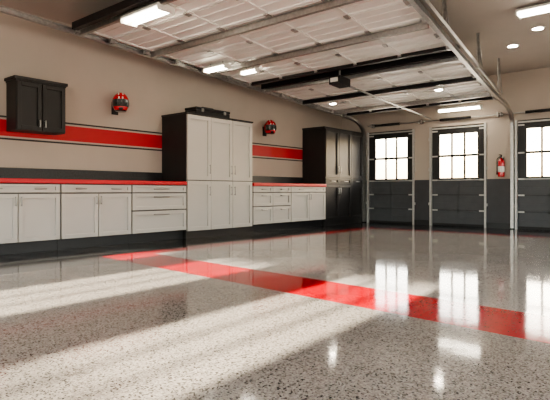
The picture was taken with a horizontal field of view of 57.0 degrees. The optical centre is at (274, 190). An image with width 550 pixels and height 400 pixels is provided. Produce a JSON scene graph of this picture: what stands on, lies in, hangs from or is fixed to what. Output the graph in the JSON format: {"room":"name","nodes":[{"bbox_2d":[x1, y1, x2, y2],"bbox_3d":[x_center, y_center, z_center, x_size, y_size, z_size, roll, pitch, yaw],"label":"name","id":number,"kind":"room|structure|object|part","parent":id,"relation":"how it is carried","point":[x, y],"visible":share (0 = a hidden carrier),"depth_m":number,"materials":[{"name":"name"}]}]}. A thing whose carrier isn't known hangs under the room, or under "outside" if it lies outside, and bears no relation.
{"room":"garage","nodes":[
{"label":"garage","id":0,"kind":"room"},
{"bbox_2d":[0,12,341,177],"bbox_3d":[-3.251,-0.850,7.558,0.203,3.300,15.400,0,0,40],"label":"wall","id":1,"kind":"structure","parent":0,"point":[94,138],"depth_m":8.21,"materials":[{"name":"beige paint"}]},
{"bbox_2d":[4,75,67,134],"bbox_3d":[-3.305,-1.173,7.052,0.362,0.715,0.735,0,0,40],"label":"upper cabinet","id":2,"kind":"object","parent":1,"relation":"attached to","point":[33,105],"visible":1,"depth_m":6.91,"materials":[{"name":"wood"}]},
{"bbox_2d":[111,92,128,114],"bbox_3d":[-2.466,-1.400,8.092,0.275,0.340,0.327,0,0,-18],"label":"helmet","id":3,"kind":"object","parent":1,"relation":"attached to","point":[120,101],"visible":1,"depth_m":7.98,"materials":[{"name":"red plastic"}]},
{"bbox_2d":[263,120,276,135],"bbox_3d":[-0.107,-1.360,10.903,0.275,0.340,0.327,0,0,-18],"label":"helmet","id":4,"kind":"object","parent":1,"relation":"attached to","point":[270,127],"visible":1,"depth_m":10.79,"materials":[{"name":"red plastic"}]},
{"bbox_2d":[0,222,549,399],"bbox_3d":[0.524,0.800,4.553,9.450,0.001,15.650,0,0,40],"label":"floor","id":5,"kind":"structure","parent":0,"point":[363,310],"depth_m":3.21,"materials":[{"name":"grey concrete"}]},
{"bbox_2d":[0,183,59,254],"bbox_3d":[-3.473,0.351,6.579,0.712,0.898,1.110,0,0,40],"label":"base cabinet","id":6,"kind":"object","parent":5,"relation":"on","point":[29,212],"visible":1,"depth_m":6.50,"materials":[{"name":"metal"}]},
{"bbox_2d":[57,184,130,249],"bbox_3d":[-2.758,0.351,7.431,0.712,0.898,1.109,0,0,40],"label":"base cabinet","id":7,"kind":"object","parent":5,"relation":"on","point":[91,215],"visible":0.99,"depth_m":7.19,"materials":[{"name":"metal"}]},
{"bbox_2d":[128,185,185,243],"bbox_3d":[-2.059,0.351,8.264,0.712,0.898,1.063,0,0,40],"label":"base cabinet","id":8,"kind":"object","parent":5,"relation":"on","point":[158,212],"visible":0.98,"depth_m":8.04,"materials":[{"name":"metal"}]},
{"bbox_2d":[161,112,252,238],"bbox_3d":[-1.192,-0.263,9.297,0.712,2.125,1.645,0,0,40],"label":"tall cabinet","id":9,"kind":"object","parent":5,"relation":"on","point":[212,154],"visible":1,"depth_m":8.90,"materials":[{"name":"wood"}]},
{"bbox_2d":[185,106,229,117],"bbox_3d":[-1.211,-1.421,9.201,0.325,0.190,0.830,0,0,40],"label":"tool case","id":10,"kind":"object","parent":9,"relation":"on","point":[201,110],"visible":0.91,"depth_m":9.02,"materials":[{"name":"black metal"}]},
{"bbox_2d":[252,186,290,231],"bbox_3d":[-0.283,0.351,10.380,0.712,0.898,1.178,0,0,40],"label":"base cabinet","id":11,"kind":"object","parent":5,"relation":"on","point":[271,208],"visible":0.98,"depth_m":10.14,"materials":[{"name":"metal"}]},
{"bbox_2d":[287,186,325,228],"bbox_3d":[0.509,0.351,11.325,0.712,0.898,1.283,0,0,40],"label":"base cabinet","id":12,"kind":"object","parent":5,"relation":"on","point":[308,204],"visible":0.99,"depth_m":11.10,"materials":[{"name":"metal"}]},
{"bbox_2d":[252,176,325,186],"bbox_3d":[0.122,-0.210,10.880,0.690,0.220,2.461,0,0,40],"label":"countertop","id":13,"kind":"structure","parent":12,"relation":"on","point":[256,180],"depth_m":11.07,"materials":[{"name":"red laminate"}]},
{"bbox_2d":[302,126,362,225],"bbox_3d":[1.452,-0.343,12.449,0.712,2.285,1.670,0,0,40],"label":"tall cabinet","id":14,"kind":"object","parent":5,"relation":"on","point":[332,157],"visible":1,"depth_m":12.01,"materials":[{"name":"wood"}]},
{"bbox_2d":[0,0,549,75],"bbox_3d":[0.444,-2.550,4.457,9.450,0.100,15.400,0,0,40],"label":"ceiling","id":15,"kind":"structure","parent":0,"point":[497,24],"depth_m":7.52,"materials":[{"name":"paint"}]},
{"bbox_2d":[120,2,174,27],"bbox_3d":[-1.541,-2.285,6.097,0.760,0.430,0.240,0,0,40],"label":"fluorescent light","id":16,"kind":"object","parent":15,"relation":"hanging from","point":[155,10],"visible":0.97,"depth_m":6.04,"materials":[{"name":"white plastic"}]},
{"bbox_2d":[0,5,365,221],"bbox_3d":[-1.202,-0.860,8.823,0.135,3.280,10.778,0,0,40],"label":"track","id":17,"kind":"object","parent":15,"relation":"hanging from","point":[3,9],"visible":0.7,"depth_m":8.22,"materials":[{"name":"metal"}]},
{"bbox_2d":[203,61,230,73],"bbox_3d":[-0.958,-2.235,8.310,0.510,0.530,0.140,0,0,40],"label":"fluorescent light","id":18,"kind":"object","parent":15,"relation":"hanging from","point":[221,66],"visible":0.86,"depth_m":8.25,"materials":[{"name":"white plastic"}]},
{"bbox_2d":[240,67,259,75],"bbox_3d":[-0.426,-2.235,8.516,0.360,0.530,0.100,0,0,40],"label":"fluorescent light","id":19,"kind":"object","parent":15,"relation":"hanging from","point":[243,72],"visible":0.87,"depth_m":8.47,"materials":[{"name":"white plastic"}]},
{"bbox_2d":[329,70,430,118],"bbox_3d":[2.259,-2.064,10.004,0.220,0.872,3.970,0,0,40],"label":"motor","id":20,"kind":"object","parent":15,"relation":"attached to","point":[338,81],"visible":0.84,"depth_m":8.63,"materials":[{"name":"metal"}]},
{"bbox_2d":[437,102,482,112],"bbox_3d":[3.948,-2.110,10.851,0.920,0.780,0.140,0,0,40],"label":"fluorescent light","id":21,"kind":"object","parent":15,"relation":"hanging from","point":[477,106],"visible":0.86,"depth_m":10.79,"materials":[{"name":"white plastic"}]},
{"bbox_2d":[407,0,513,227],"bbox_3d":[2.348,-0.860,6.752,0.178,3.280,9.442,0,0,33],"label":"track","id":22,"kind":"object","parent":15,"relation":"hanging from","point":[417,5],"visible":1,"depth_m":7.90,"materials":[{"name":"metal"}]},
{"bbox_2d":[72,0,450,86],"bbox_3d":[0.040,-2.122,6.867,4.332,0.310,3.612,0,0,40],"label":"garage door","id":23,"kind":"structure","parent":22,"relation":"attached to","point":[285,39],"depth_m":6.84,"materials":[{"name":"metal"}]},
{"bbox_2d":[261,50,496,115],"bbox_3d":[2.176,-1.923,9.774,3.868,0.283,3.112,0,0,40],"label":"garage door","id":24,"kind":"structure","parent":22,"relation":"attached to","point":[409,83],"depth_m":9.45,"materials":[{"name":"metal"}]},
{"bbox_2d":[435,86,442,90],"bbox_3d":[2.961,-1.876,9.160,0.150,0.112,0.150,0,0,40],"label":"puck light","id":25,"kind":"object","parent":24,"relation":"attached to","point":[438,88],"visible":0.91,"depth_m":9.11,"materials":[{"name":"white plastic"}]},
{"bbox_2d":[506,44,518,47],"bbox_3d":[4.086,-2.493,8.712,0.210,0.014,0.210,0,0,40],"label":"recessed light","id":26,"kind":"object","parent":15,"relation":"in","point":[509,45],"visible":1,"depth_m":8.67,"materials":[{"name":"white plastic"}]},
{"bbox_2d":[515,2,549,18],"bbox_3d":[3.634,-2.445,6.742,0.760,0.110,0.220,0,0,40],"label":"fluorescent light","id":27,"kind":"object","parent":15,"relation":"attached to","point":[541,8],"visible":1,"depth_m":6.82,"materials":[{"name":"white plastic"}]},
{"bbox_2d":[530,26,545,30],"bbox_3d":[4.033,-2.493,7.777,0.210,0.014,0.210,0,0,40],"label":"recessed light","id":28,"kind":"object","parent":15,"relation":"in","point":[536,28],"visible":1,"depth_m":7.76,"materials":[{"name":"white plastic"}]},
{"bbox_2d":[342,67,549,228],"bbox_3d":[5.450,-0.850,10.423,9.450,3.300,0.225,0,0,40],"label":"wall","id":29,"kind":"structure","parent":0,"point":[523,91],"depth_m":10.96,"materials":[{"name":"beige paint"}]},
{"bbox_2d":[366,129,415,224],"bbox_3d":[2.861,-0.340,12.526,1.336,2.280,0.130,0,0,40],"label":"garage door","id":30,"kind":"structure","parent":29,"relation":"in","point":[390,201],"depth_m":12.52,"materials":[{"name":"grey metal"}]},
{"bbox_3d":[2.842,-0.340,12.503,1.336,2.280,0.069,0,0,40],"label":"door hardware","id":31,"kind":"part","parent":30,"relation":"part of","materials":[{"name":"grey metal"}]},
{"bbox_2d":[428,123,487,227],"bbox_3d":[4.133,-0.340,11.459,1.336,2.280,0.130,0,0,40],"label":"garage door","id":32,"kind":"structure","parent":29,"relation":"in","point":[458,200],"depth_m":11.46,"materials":[{"name":"grey metal"}]},
{"bbox_3d":[4.113,-0.340,11.436,1.336,2.280,0.069,0,0,40],"label":"door hardware","id":33,"kind":"part","parent":32,"relation":"part of","materials":[{"name":"grey metal"}]},
{"bbox_2d":[368,108,549,127],"bbox_3d":[4.898,-1.620,10.660,6.600,0.100,0.168,0,0,40],"label":"shaft","id":34,"kind":"object","parent":29,"relation":"attached to","point":[497,114],"visible":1,"depth_m":11.27,"materials":[{"name":"metal"}]},
{"bbox_2d":[496,155,504,176],"bbox_3d":[4.787,-0.532,10.725,0.166,0.465,0.211,0,0,5],"label":"fire extinguisher","id":35,"kind":"object","parent":29,"relation":"attached to","point":[501,163],"visible":1,"depth_m":10.69,"materials":[{"name":"red metal"}]},
{"bbox_2d":[514,118,549,229],"bbox_3d":[5.558,-0.340,10.264,1.336,2.280,0.130,0,0,40],"label":"garage door","id":36,"kind":"structure","parent":29,"relation":"in","point":[535,202],"depth_m":10.52,"materials":[{"name":"grey metal"}]},
{"bbox_3d":[5.538,-0.340,10.241,1.336,2.280,0.069,0,0,40],"label":"door hardware","id":37,"kind":"part","parent":36,"relation":"part of","materials":[{"name":"grey metal"}]},
{"bbox_3d":[-4.187,0.351,5.727,0.712,0.898,1.110,0,0,40],"label":"base cabinet","id":38,"kind":"object","parent":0,"visible":0},
{"bbox_2d":[0,167,186,184],"bbox_3d":[-3.139,-0.210,6.993,0.690,0.220,4.398,0,0,40],"label":"countertop","id":39,"kind":"structure","parent":38,"relation":"on","point":[7,175],"depth_m":7.48,"materials":[{"name":"red laminate"}]}
]}

